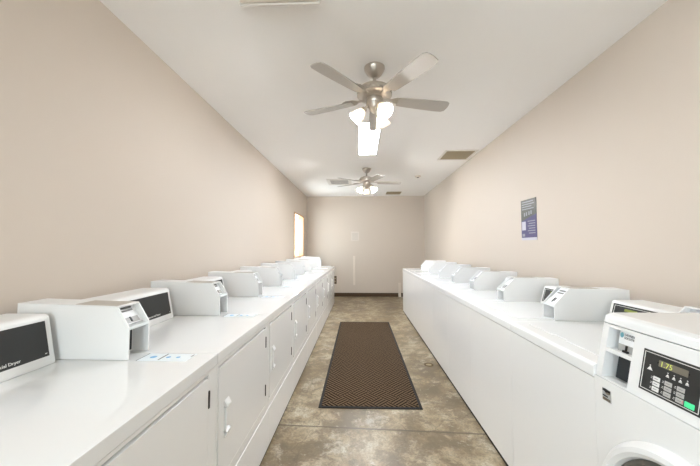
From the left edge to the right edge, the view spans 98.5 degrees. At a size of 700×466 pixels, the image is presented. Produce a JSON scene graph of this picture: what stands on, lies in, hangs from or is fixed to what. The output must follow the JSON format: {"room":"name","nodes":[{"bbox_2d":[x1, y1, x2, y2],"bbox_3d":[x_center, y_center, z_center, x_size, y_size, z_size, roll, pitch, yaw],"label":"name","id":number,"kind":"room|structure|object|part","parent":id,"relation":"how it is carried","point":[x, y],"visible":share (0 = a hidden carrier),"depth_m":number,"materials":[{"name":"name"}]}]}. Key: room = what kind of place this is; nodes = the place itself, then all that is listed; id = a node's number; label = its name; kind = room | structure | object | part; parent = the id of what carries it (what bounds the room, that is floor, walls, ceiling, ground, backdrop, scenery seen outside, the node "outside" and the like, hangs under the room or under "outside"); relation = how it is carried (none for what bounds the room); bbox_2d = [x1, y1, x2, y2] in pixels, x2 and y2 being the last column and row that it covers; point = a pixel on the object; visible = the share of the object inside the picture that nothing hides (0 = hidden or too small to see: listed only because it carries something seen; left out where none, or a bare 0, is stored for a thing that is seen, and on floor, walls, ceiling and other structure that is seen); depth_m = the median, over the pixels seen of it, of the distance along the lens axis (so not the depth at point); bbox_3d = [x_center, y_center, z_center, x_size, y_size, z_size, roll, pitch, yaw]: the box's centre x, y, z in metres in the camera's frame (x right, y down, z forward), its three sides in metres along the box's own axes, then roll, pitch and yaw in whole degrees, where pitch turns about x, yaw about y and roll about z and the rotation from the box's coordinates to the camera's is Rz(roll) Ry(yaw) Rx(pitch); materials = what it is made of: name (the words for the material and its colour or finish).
{"room":"laundry","nodes":[
{"label":"laundry","id":0,"kind":"room"},
{"bbox_2d":[0,0,306,314],"bbox_3d":[-1.513,0.124,3.202,0.140,2.886,11.384,0,-3,2],"label":"wall","id":1,"kind":"structure","parent":0,"point":[117,175],"depth_m":1.87,"materials":[{"name":"beige paint"}]},
{"bbox_2d":[294,212,303,257],"bbox_3d":[-1.359,0.068,7.645,0.152,1.090,1.140,0,-3,2],"label":"window","id":2,"kind":"structure","parent":1,"relation":"in","point":[300,217],"depth_m":8.17,"materials":[{"name":"white glass"}]},
{"bbox_2d":[307,196,424,292],"bbox_3d":[0.439,0.379,8.756,3.392,2.886,0.140,0,-3,2],"label":"wall","id":3,"kind":"structure","parent":0,"point":[390,229],"depth_m":8.69,"materials":[{"name":"beige paint"}]},
{"bbox_2d":[353,256,354,284],"bbox_3d":[0.120,1.074,8.655,0.060,0.830,0.018,0,-3,2],"label":"cord cover","id":4,"kind":"object","parent":3,"relation":"attached to","point":[353,256],"visible":1,"depth_m":8.65,"materials":[{"name":"beige plastic"}]},
{"bbox_2d":[351,232,358,240],"bbox_3d":[0.144,0.090,8.706,0.230,0.260,0.007,0,-3,2],"label":"notice","id":5,"kind":"object","parent":3,"relation":"attached to","point":[354,235],"visible":1,"depth_m":8.70,"materials":[{"name":"beige paper"}]},
{"bbox_2d":[334,293,402,296],"bbox_3d":[0.439,1.763,8.615,3.392,0.108,0.012,0,-3,2],"label":"baseboard","id":6,"kind":"structure","parent":3,"relation":"attached to","point":[335,294],"depth_m":8.61,"materials":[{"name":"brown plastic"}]},
{"bbox_2d":[398,283,400,296],"bbox_3d":[1.412,1.614,8.575,0.075,0.400,0.018,0,-3,2],"label":"cord cover","id":7,"kind":"object","parent":3,"relation":"attached to","point":[399,284],"visible":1,"depth_m":8.57,"materials":[{"name":"beige plastic"}]},
{"bbox_2d":[260,297,505,465],"bbox_3d":[0.254,1.610,3.074,3.672,0.100,11.384,0,-3,2],"label":"floor","id":8,"kind":"structure","parent":0,"point":[445,432],"depth_m":2.42,"materials":[{"name":"concrete"}]},
{"bbox_2d":[0,298,217,465],"bbox_3d":[-1.031,0.877,0.994,0.868,1.174,0.810,0,-3,2],"label":"dryer","id":9,"kind":"object","parent":8,"relation":"on","point":[73,392],"visible":1,"depth_m":1.10,"materials":[{"name":"white metal"}]},
{"bbox_3d":[-1.262,0.422,1.012,0.035,0.140,0.471,0,-3,2],"label":"control panel","id":10,"kind":"part","parent":9,"relation":"part of","materials":[{"name":"black plastic"}]},
{"bbox_3d":[-1.104,0.317,1.363,0.185,0.008,0.098,0,-3,2],"label":"plate","id":11,"kind":"part","parent":9,"relation":"part of","materials":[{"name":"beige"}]},
{"bbox_3d":[-0.999,0.553,0.991,0.775,0.048,0.777,0,-3,2],"label":"panel","id":12,"kind":"part","parent":9,"relation":"part of","materials":[{"name":"white metal"}]},
{"bbox_3d":[-1.011,0.480,1.349,0.012,0.104,0.082,0,-3,2],"label":"vault door","id":13,"kind":"part","parent":9,"relation":"part of","materials":[{"name":"black"}]},
{"bbox_3d":[-1.002,0.367,1.357,0.058,0.079,0.114,0,-3,2],"label":"coin plate","id":14,"kind":"part","parent":9,"relation":"part of","materials":[{"name":"white metal"}]},
{"bbox_2d":[129,321,148,329],"bbox_3d":[-0.979,0.414,1.355,0.074,0.012,0.114,0,-3,2],"label":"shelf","id":15,"kind":"object","parent":9,"relation":"attached to","point":[132,324],"depth_m":1.36,"materials":[{"name":"white metal"}]},
{"bbox_3d":[-0.625,0.859,0.936,0.022,0.513,0.680,0,-3,2],"label":"door","id":16,"kind":"part","parent":9,"relation":"part of","materials":[{"name":"white metal"}]},
{"bbox_2d":[84,279,268,465],"bbox_3d":[-1.004,0.914,1.800,0.868,1.174,0.864,0,-3,2],"label":"dryer","id":17,"kind":"object","parent":8,"relation":"on","point":[184,316],"visible":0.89,"depth_m":1.78,"materials":[{"name":"white metal"}]},
{"bbox_3d":[-1.236,0.460,1.810,0.035,0.140,0.471,0,-3,2],"label":"control panel","id":18,"kind":"part","parent":17,"relation":"part of","materials":[{"name":"black"}]},
{"bbox_3d":[-0.973,0.589,1.770,0.775,0.048,0.777,0,-3,2],"label":"panel","id":19,"kind":"part","parent":17,"relation":"part of","materials":[{"name":"white metal"}]},
{"bbox_3d":[-1.076,0.355,2.197,0.185,0.008,0.098,0,-3,2],"label":"plate","id":20,"kind":"part","parent":17,"relation":"part of","materials":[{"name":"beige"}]},
{"bbox_3d":[-0.974,0.406,2.191,0.058,0.079,0.114,0,-3,2],"label":"coin plate","id":21,"kind":"part","parent":17,"relation":"part of","materials":[{"name":"white"}]},
{"bbox_3d":[-0.590,0.887,1.456,0.017,0.183,0.048,0,-3,2],"label":"handle","id":22,"kind":"part","parent":17,"relation":"part of","materials":[{"name":"white plastic"}]},
{"bbox_3d":[-0.599,0.895,1.715,0.022,0.513,0.680,0,-3,2],"label":"door","id":23,"kind":"part","parent":17,"relation":"part of","materials":[{"name":"white metal"}]},
{"bbox_3d":[-0.597,1.347,1.722,0.024,0.261,0.777,0,-3,2],"label":"panel","id":24,"kind":"part","parent":17,"relation":"part of","materials":[{"name":"white metal"}]},
{"bbox_2d":[187,271,293,448],"bbox_3d":[-0.978,0.951,2.593,0.868,1.174,0.894,0,-3,2],"label":"dryer","id":25,"kind":"object","parent":8,"relation":"on","point":[243,289],"visible":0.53,"depth_m":2.58,"materials":[{"name":"white metal"}]},
{"bbox_3d":[-0.947,0.625,2.549,0.775,0.048,0.777,0,-3,2],"label":"panel","id":26,"kind":"part","parent":25,"relation":"part of","materials":[{"name":"white metal"}]},
{"bbox_3d":[-0.564,0.923,2.235,0.017,0.183,0.048,0,-3,2],"label":"handle","id":27,"kind":"part","parent":25,"relation":"part of","materials":[{"name":"white plastic"}]},
{"bbox_3d":[-0.571,1.383,2.501,0.024,0.261,0.777,0,-3,2],"label":"panel","id":28,"kind":"part","parent":25,"relation":"part of","materials":[{"name":"white metal"}]},
{"bbox_3d":[-0.573,0.931,2.494,0.022,0.513,0.680,0,-3,2],"label":"door","id":29,"kind":"part","parent":25,"relation":"part of","materials":[{"name":"white metal"}]},
{"bbox_2d":[232,266,307,394],"bbox_3d":[-0.952,0.988,3.377,0.868,1.174,0.904,0,-3,2],"label":"dryer","id":30,"kind":"object","parent":8,"relation":"on","point":[272,277],"visible":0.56,"depth_m":3.38,"materials":[{"name":"white metal"}]},
{"bbox_3d":[-0.921,0.662,3.327,0.775,0.048,0.777,0,-3,2],"label":"panel","id":31,"kind":"part","parent":30,"relation":"part of","materials":[{"name":"white metal"}]},
{"bbox_3d":[-0.545,1.419,3.280,0.024,0.261,0.777,0,-3,2],"label":"panel","id":32,"kind":"part","parent":30,"relation":"part of","materials":[{"name":"white metal"}]},
{"bbox_3d":[-0.547,0.968,3.273,0.022,0.513,0.680,0,-3,2],"label":"door","id":33,"kind":"part","parent":30,"relation":"part of","materials":[{"name":"white metal"}]},
{"bbox_2d":[258,263,316,361],"bbox_3d":[-0.926,1.024,4.153,0.868,1.174,0.900,0,-3,2],"label":"dryer","id":34,"kind":"object","parent":8,"relation":"on","point":[288,271],"visible":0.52,"depth_m":4.17,"materials":[{"name":"white metal"}]},
{"bbox_3d":[-0.895,0.698,4.106,0.775,0.048,0.777,0,-3,2],"label":"panel","id":35,"kind":"part","parent":34,"relation":"part of","materials":[{"name":"white metal"}]},
{"bbox_3d":[-0.519,1.455,4.058,0.024,0.261,0.777,0,-3,2],"label":"panel","id":36,"kind":"part","parent":34,"relation":"part of","materials":[{"name":"white metal"}]},
{"bbox_3d":[-0.521,1.004,4.051,0.022,0.513,0.680,0,-3,2],"label":"door","id":37,"kind":"part","parent":34,"relation":"part of","materials":[{"name":"white metal"}]},
{"bbox_2d":[275,261,322,341],"bbox_3d":[-0.900,1.060,4.929,0.868,1.174,0.894,0,-3,2],"label":"dryer","id":38,"kind":"object","parent":8,"relation":"on","point":[299,266],"visible":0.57,"depth_m":4.94,"materials":[{"name":"white metal"}]},
{"bbox_3d":[-0.869,0.734,4.885,0.775,0.048,0.777,0,-3,2],"label":"panel","id":39,"kind":"part","parent":38,"relation":"part of","materials":[{"name":"white metal"}]},
{"bbox_3d":[-0.495,1.040,4.830,0.022,0.513,0.680,0,-3,2],"label":"door","id":40,"kind":"part","parent":38,"relation":"part of","materials":[{"name":"white metal"}]},
{"bbox_3d":[-0.493,1.491,4.837,0.024,0.261,0.777,0,-3,2],"label":"panel","id":41,"kind":"part","parent":38,"relation":"part of","materials":[{"name":"white metal"}]},
{"bbox_2d":[286,259,327,326],"bbox_3d":[-0.874,1.096,5.708,0.868,1.174,0.894,0,-3,2],"label":"dryer","id":42,"kind":"object","parent":8,"relation":"on","point":[308,265],"visible":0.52,"depth_m":5.79,"materials":[{"name":"white metal"}]},
{"bbox_3d":[-0.843,0.770,5.663,0.775,0.048,0.777,0,-3,2],"label":"panel","id":43,"kind":"part","parent":42,"relation":"part of","materials":[{"name":"white metal"}]},
{"bbox_3d":[-0.469,1.076,5.609,0.022,0.513,0.680,0,-3,2],"label":"door","id":44,"kind":"part","parent":42,"relation":"part of","materials":[{"name":"white metal"}]},
{"bbox_3d":[-0.468,1.528,5.616,0.024,0.261,0.777,0,-3,2],"label":"panel","id":45,"kind":"part","parent":42,"relation":"part of","materials":[{"name":"white metal"}]},
{"bbox_2d":[294,258,331,315],"bbox_3d":[-0.848,1.132,6.487,0.868,1.174,0.894,0,-3,2],"label":"dryer","id":46,"kind":"object","parent":8,"relation":"on","point":[313,261],"visible":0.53,"depth_m":6.56,"materials":[{"name":"white metal"}]},
{"bbox_3d":[-0.817,0.806,6.442,0.775,0.048,0.777,0,-3,2],"label":"panel","id":47,"kind":"part","parent":46,"relation":"part of","materials":[{"name":"white metal"}]},
{"bbox_3d":[-0.442,1.564,6.394,0.024,0.261,0.777,0,-3,2],"label":"panel","id":48,"kind":"part","parent":46,"relation":"part of","materials":[{"name":"white metal"}]},
{"bbox_3d":[-0.443,1.113,6.388,0.022,0.513,0.680,0,-3,2],"label":"door","id":49,"kind":"part","parent":46,"relation":"part of","materials":[{"name":"white metal"}]},
{"bbox_2d":[301,257,333,308],"bbox_3d":[-0.822,1.169,7.266,0.868,1.174,0.894,0,-3,2],"label":"dryer","id":50,"kind":"object","parent":8,"relation":"on","point":[318,259],"visible":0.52,"depth_m":7.30,"materials":[{"name":"white metal"}]},
{"bbox_3d":[-0.791,0.843,7.221,0.775,0.048,0.777,0,-3,2],"label":"panel","id":51,"kind":"part","parent":50,"relation":"part of","materials":[{"name":"white metal"}]},
{"bbox_3d":[-0.416,1.600,7.173,0.024,0.261,0.777,0,-3,2],"label":"panel","id":52,"kind":"part","parent":50,"relation":"part of","materials":[{"name":"white metal"}]},
{"bbox_3d":[-0.417,1.149,7.166,0.022,0.513,0.680,0,-3,2],"label":"door","id":53,"kind":"part","parent":50,"relation":"part of","materials":[{"name":"white metal"}]},
{"bbox_2d":[318,322,422,409],"bbox_3d":[0.226,1.605,4.161,0.914,0.010,3.048,0,-3,2],"label":"floor mat","id":54,"kind":"object","parent":8,"relation":"on","point":[367,369],"visible":1,"depth_m":3.38,"materials":[{"name":"brown carpet"}]},
{"bbox_2d":[403,260,445,317],"bbox_3d":[1.547,1.133,6.300,0.793,1.149,0.681,0,-3,2],"label":"washer","id":55,"kind":"object","parent":8,"relation":"on","point":[425,266],"visible":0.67,"depth_m":6.13,"materials":[{"name":"white metal"}]},
{"bbox_3d":[1.541,0.788,6.316,0.783,0.052,0.681,0,-3,2],"label":"panel","id":56,"kind":"part","parent":55,"relation":"part of","materials":[{"name":"white metal"}]},
{"bbox_2d":[407,262,456,326],"bbox_3d":[1.524,1.101,5.618,0.793,1.149,0.681,0,-3,2],"label":"washer","id":57,"kind":"object","parent":8,"relation":"on","point":[434,267],"visible":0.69,"depth_m":5.43,"materials":[{"name":"white metal"}]},
{"bbox_3d":[1.518,0.757,5.634,0.783,0.052,0.681,0,-3,2],"label":"panel","id":58,"kind":"part","parent":57,"relation":"part of","materials":[{"name":"white metal"}]},
{"bbox_2d":[413,264,470,339],"bbox_3d":[1.501,1.069,4.936,0.793,1.149,0.681,0,-3,2],"label":"washer","id":59,"kind":"object","parent":8,"relation":"on","point":[446,270],"visible":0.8,"depth_m":4.77,"materials":[{"name":"white metal"}]},
{"bbox_3d":[1.360,0.699,4.970,0.335,0.005,0.538,0,-3,2],"label":"lid","id":60,"kind":"part","parent":59,"relation":"part of","materials":[{"name":"white metal"}]},
{"bbox_3d":[1.496,0.725,4.952,0.783,0.052,0.681,0,-3,2],"label":"panel","id":61,"kind":"part","parent":59,"relation":"part of","materials":[{"name":"white metal"}]},
{"bbox_2d":[421,267,489,354],"bbox_3d":[1.478,1.038,4.254,0.793,1.149,0.681,0,-3,2],"label":"washer","id":62,"kind":"object","parent":8,"relation":"on","point":[461,274],"visible":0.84,"depth_m":4.08,"materials":[{"name":"white metal"}]},
{"bbox_3d":[1.473,0.693,4.270,0.783,0.052,0.681,0,-3,2],"label":"panel","id":63,"kind":"part","parent":62,"relation":"part of","materials":[{"name":"white metal"}]},
{"bbox_3d":[1.337,0.667,4.289,0.335,0.005,0.538,0,-3,2],"label":"lid","id":64,"kind":"part","parent":62,"relation":"part of","materials":[{"name":"white metal"}]},
{"bbox_2d":[432,271,516,378],"bbox_3d":[1.456,1.006,3.572,0.793,1.149,0.681,0,-3,2],"label":"washer","id":65,"kind":"object","parent":8,"relation":"on","point":[482,280],"visible":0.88,"depth_m":3.40,"materials":[{"name":"white metal"}]},
{"bbox_3d":[1.315,0.635,3.607,0.335,0.005,0.538,0,-3,2],"label":"lid","id":66,"kind":"part","parent":65,"relation":"part of","materials":[{"name":"white metal"}]},
{"bbox_3d":[1.450,0.661,3.588,0.783,0.052,0.681,0,-3,2],"label":"panel","id":67,"kind":"part","parent":65,"relation":"part of","materials":[{"name":"white metal"}]},
{"bbox_2d":[447,276,558,414],"bbox_3d":[1.433,0.974,2.890,0.793,1.149,0.681,0,-3,2],"label":"washer","id":68,"kind":"object","parent":8,"relation":"on","point":[512,289],"visible":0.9,"depth_m":2.72,"materials":[{"name":"white metal"}]},
{"bbox_3d":[1.292,0.604,2.925,0.335,0.005,0.538,0,-3,2],"label":"lid","id":69,"kind":"part","parent":68,"relation":"part of","materials":[{"name":"white metal"}]},
{"bbox_3d":[1.427,0.630,2.906,0.783,0.052,0.681,0,-3,2],"label":"panel","id":70,"kind":"part","parent":68,"relation":"part of","materials":[{"name":"white metal"}]},
{"bbox_3d":[1.407,0.445,2.665,0.102,0.095,0.108,0,-3,2],"label":"coin plate","id":71,"kind":"part","parent":68,"relation":"part of","materials":[{"name":"white metal"}]},
{"bbox_2d":[470,286,629,465],"bbox_3d":[1.410,0.943,2.208,0.793,1.149,0.681,0,-3,2],"label":"washer","id":72,"kind":"object","parent":8,"relation":"on","point":[490,321],"visible":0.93,"depth_m":2.05,"materials":[{"name":"white metal"}]},
{"bbox_3d":[1.269,0.572,2.243,0.335,0.005,0.538,0,-3,2],"label":"lid","id":73,"kind":"part","parent":72,"relation":"part of","materials":[{"name":"white metal"}]},
{"bbox_3d":[1.405,0.598,2.225,0.783,0.052,0.681,0,-3,2],"label":"panel","id":74,"kind":"part","parent":72,"relation":"part of","materials":[{"name":"white metal"}]},
{"bbox_3d":[1.607,0.500,2.288,0.035,0.108,0.453,0,-3,2],"label":"control panel","id":75,"kind":"part","parent":72,"relation":"part of","materials":[{"name":"black"}]},
{"bbox_3d":[1.358,0.413,1.972,0.102,0.095,0.085,0,-3,2],"label":"coin plate","id":76,"kind":"part","parent":72,"relation":"part of","materials":[{"name":"white"}]},
{"bbox_3d":[1.509,0.360,1.981,0.185,0.006,0.092,0,-3,2],"label":"plate","id":77,"kind":"part","parent":72,"relation":"part of","materials":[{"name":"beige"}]},
{"bbox_2d":[510,300,699,465],"bbox_3d":[1.388,0.911,1.527,0.793,1.149,0.681,0,-3,2],"label":"washer","id":78,"kind":"object","parent":8,"relation":"on","point":[554,364],"visible":0.45,"depth_m":1.53,"materials":[{"name":"white metal"}]},
{"bbox_3d":[1.382,0.566,1.543,0.783,0.052,0.681,0,-3,2],"label":"panel","id":79,"kind":"part","parent":78,"relation":"part of","materials":[{"name":"white metal"}]},
{"bbox_3d":[1.246,0.540,1.561,0.335,0.005,0.538,0,-3,2],"label":"lid","id":80,"kind":"part","parent":78,"relation":"part of","materials":[{"name":"white metal"}]},
{"bbox_3d":[1.585,0.468,1.606,0.035,0.108,0.453,0,-3,2],"label":"control panel","id":81,"kind":"part","parent":78,"relation":"part of","materials":[{"name":"black"}]},
{"bbox_3d":[1.487,0.381,1.297,0.102,0.095,0.108,0,-3,2],"label":"coin plate","id":82,"kind":"part","parent":78,"relation":"part of","materials":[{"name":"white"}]},
{"bbox_2d":[594,312,699,465],"bbox_3d":[1.314,0.879,0.847,0.754,1.150,0.681,0,-3,2],"label":"washer","id":83,"kind":"object","parent":8,"relation":"on","point":[647,376],"visible":1,"depth_m":1.01,"materials":[{"name":"white metal"}]},
{"bbox_3d":[1.056,0.504,1.117,0.079,0.090,0.081,0,-3,2],"label":"vault door","id":84,"kind":"part","parent":83,"relation":"part of","materials":[{"name":"black metal"}]},
{"bbox_3d":[1.035,0.436,1.120,0.010,0.028,0.086,0,-3,2],"label":"slot plate","id":85,"kind":"part","parent":83,"relation":"part of","materials":[{"name":"grey metal"}]},
{"bbox_3d":[0.957,0.973,0.854,0.038,0.636,0.636,0,-3,2],"label":"door","id":86,"kind":"part","parent":83,"relation":"part of","materials":[{"name":"white plastic"}]},
{"bbox_3d":[0.999,0.457,0.940,0.032,0.134,0.190,0,-3,2],"label":"control panel","id":87,"kind":"part","parent":83,"relation":"part of","materials":[{"name":"black plastic"}]},
{"bbox_2d":[99,0,667,196],"bbox_3d":[0.250,-1.373,3.212,3.672,0.100,11.384,0,-3,2],"label":"ceiling","id":88,"kind":"structure","parent":0,"point":[498,60],"depth_m":2.38,"materials":[{"name":"paint"}]},
{"bbox_2d":[239,0,319,6],"bbox_3d":[-0.430,-1.389,1.176,0.474,0.055,1.206,0,-3,2],"label":"ceiling light","id":89,"kind":"object","parent":88,"relation":"attached to","point":[243,3],"visible":1,"depth_m":1.76,"materials":[{"name":"beige plastic"}]},
{"bbox_2d":[240,0,317,2],"bbox_3d":[-0.430,-1.391,1.176,0.460,0.050,1.170,0,-3,2],"label":"diffuser","id":90,"kind":"object","parent":89,"relation":"attached to","point":[241,1],"depth_m":1.75,"materials":[{"name":"beige plastic"}]},
{"bbox_2d":[326,179,351,184],"bbox_3d":[-0.237,-1.148,6.817,0.540,0.012,0.610,0,-3,2],"label":"ceiling vent","id":91,"kind":"object","parent":88,"relation":"in","point":[330,181],"visible":0.84,"depth_m":6.82,"materials":[{"name":"white metal"}]},
{"bbox_2d":[337,168,400,194],"bbox_3d":[0.354,-0.970,5.673,1.224,0.476,1.254,0,-3,2],"label":"ceiling fan","id":92,"kind":"object","parent":88,"relation":"hanging from","point":[366,180],"visible":1,"depth_m":5.61,"materials":[{"name":"silver metal"}]},
{"bbox_3d":[0.182,-0.805,5.591,0.131,0.132,0.128,0,-3,2],"label":"lamp shade","id":93,"kind":"part","parent":92,"relation":"part of","materials":[{"name":"white glass"}]},
{"bbox_3d":[0.313,-0.795,5.808,0.126,0.132,0.127,-3,-4,43],"label":"lamp shade","id":94,"kind":"part","parent":92,"relation":"part of","materials":[{"name":"white glass"}]},
{"bbox_3d":[0.442,-0.805,5.582,0.131,0.132,0.128,0,-3,2],"label":"lamp shade","id":95,"kind":"part","parent":92,"relation":"part of","materials":[{"name":"white glass"}]},
{"bbox_3d":[0.461,-0.962,5.263,0.134,0.033,0.452,1,-3,-20],"label":"blade","id":96,"kind":"part","parent":92,"relation":"part of","materials":[{"name":"beige"}]},
{"bbox_3d":[0.739,-0.943,5.685,0.455,0.033,0.143,0,-3,2],"label":"blade","id":97,"kind":"part","parent":92,"relation":"part of","materials":[{"name":"beige wood"}]},
{"bbox_2d":[358,122,380,154],"bbox_3d":[0.254,-1.273,4.160,0.288,0.012,1.249,0,-3,2],"label":"recessed light","id":98,"kind":"object","parent":88,"relation":"in","point":[368,140],"visible":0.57,"depth_m":4.14,"materials":[{"name":"white plastic"}]},
{"bbox_2d":[304,52,448,130],"bbox_3d":[0.213,-1.117,2.508,1.254,0.476,1.224,0,-3,2],"label":"ceiling fan","id":99,"kind":"object","parent":88,"relation":"hanging from","point":[374,94],"visible":1,"depth_m":2.40,"materials":[{"name":"grey wood"}]},
{"bbox_3d":[-0.189,-1.083,2.640,0.452,0.033,0.134,-1,-3,24],"label":"blade","id":100,"kind":"part","parent":99,"relation":"part of","materials":[{"name":"beige wood"}]},
{"bbox_3d":[-0.084,-1.106,2.151,0.134,0.033,0.452,-2,-4,42],"label":"blade","id":101,"kind":"part","parent":99,"relation":"part of","materials":[{"name":"beige wood"}]},
{"bbox_3d":[0.049,-0.950,2.462,0.127,0.132,0.126,2,-4,-43],"label":"lamp shade","id":102,"kind":"part","parent":99,"relation":"part of","materials":[{"name":"white glass"}]},
{"bbox_3d":[0.252,-1.072,2.890,0.143,0.033,0.455,0,-3,2],"label":"blade","id":103,"kind":"part","parent":99,"relation":"part of","materials":[{"name":"beige"}]},
{"bbox_3d":[0.284,-0.945,2.585,0.126,0.132,0.130,0,-3,2],"label":"lamp shade","id":104,"kind":"part","parent":99,"relation":"part of","materials":[{"name":"white glass"}]},
{"bbox_3d":[0.262,-0.968,2.345,0.058,0.076,0.071,0,-3,2],"label":"bulb","id":105,"kind":"part","parent":99,"relation":"part of","materials":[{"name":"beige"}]},
{"bbox_3d":[0.271,-0.956,2.331,0.127,0.132,0.131,0,-3,2],"label":"lamp shade","id":106,"kind":"part","parent":99,"relation":"part of","materials":[{"name":"white glass"}]},
{"bbox_3d":[0.414,-1.109,2.100,0.134,0.033,0.452,1,-3,-30],"label":"blade","id":107,"kind":"part","parent":99,"relation":"part of","materials":[{"name":"beige wood"}]},
{"bbox_3d":[0.617,-1.088,2.557,0.452,0.033,0.134,0,-3,-12],"label":"blade","id":108,"kind":"part","parent":99,"relation":"part of","materials":[{"name":"beige wood"}]},
{"bbox_2d":[386,192,400,193],"bbox_3d":[1.182,-1.086,8.204,0.395,0.012,0.360,0,-3,2],"label":"ceiling vent","id":109,"kind":"object","parent":88,"relation":"in","point":[386,192],"visible":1,"depth_m":8.17,"materials":[{"name":"beige metal"}]},
{"bbox_2d":[437,150,478,159],"bbox_3d":[1.707,-1.244,4.824,0.500,0.012,0.510,0,-3,2],"label":"ceiling vent","id":110,"kind":"object","parent":88,"relation":"in","point":[447,154],"visible":1,"depth_m":4.78,"materials":[{"name":"white metal"}]},
{"bbox_2d":[424,0,699,306],"bbox_3d":[2.017,0.113,3.084,0.140,2.886,11.384,0,-3,2],"label":"wall","id":111,"kind":"structure","parent":0,"point":[609,160],"depth_m":2.27,"materials":[{"name":"beige paint"}]},
{"bbox_2d":[521,197,536,239],"bbox_3d":[1.951,-0.146,3.295,0.005,0.448,0.295,0,-3,2],"label":"poster","id":112,"kind":"object","parent":111,"relation":"attached to","point":[528,207],"visible":1,"depth_m":3.28,"materials":[{"name":"blue paper"}]}
]}

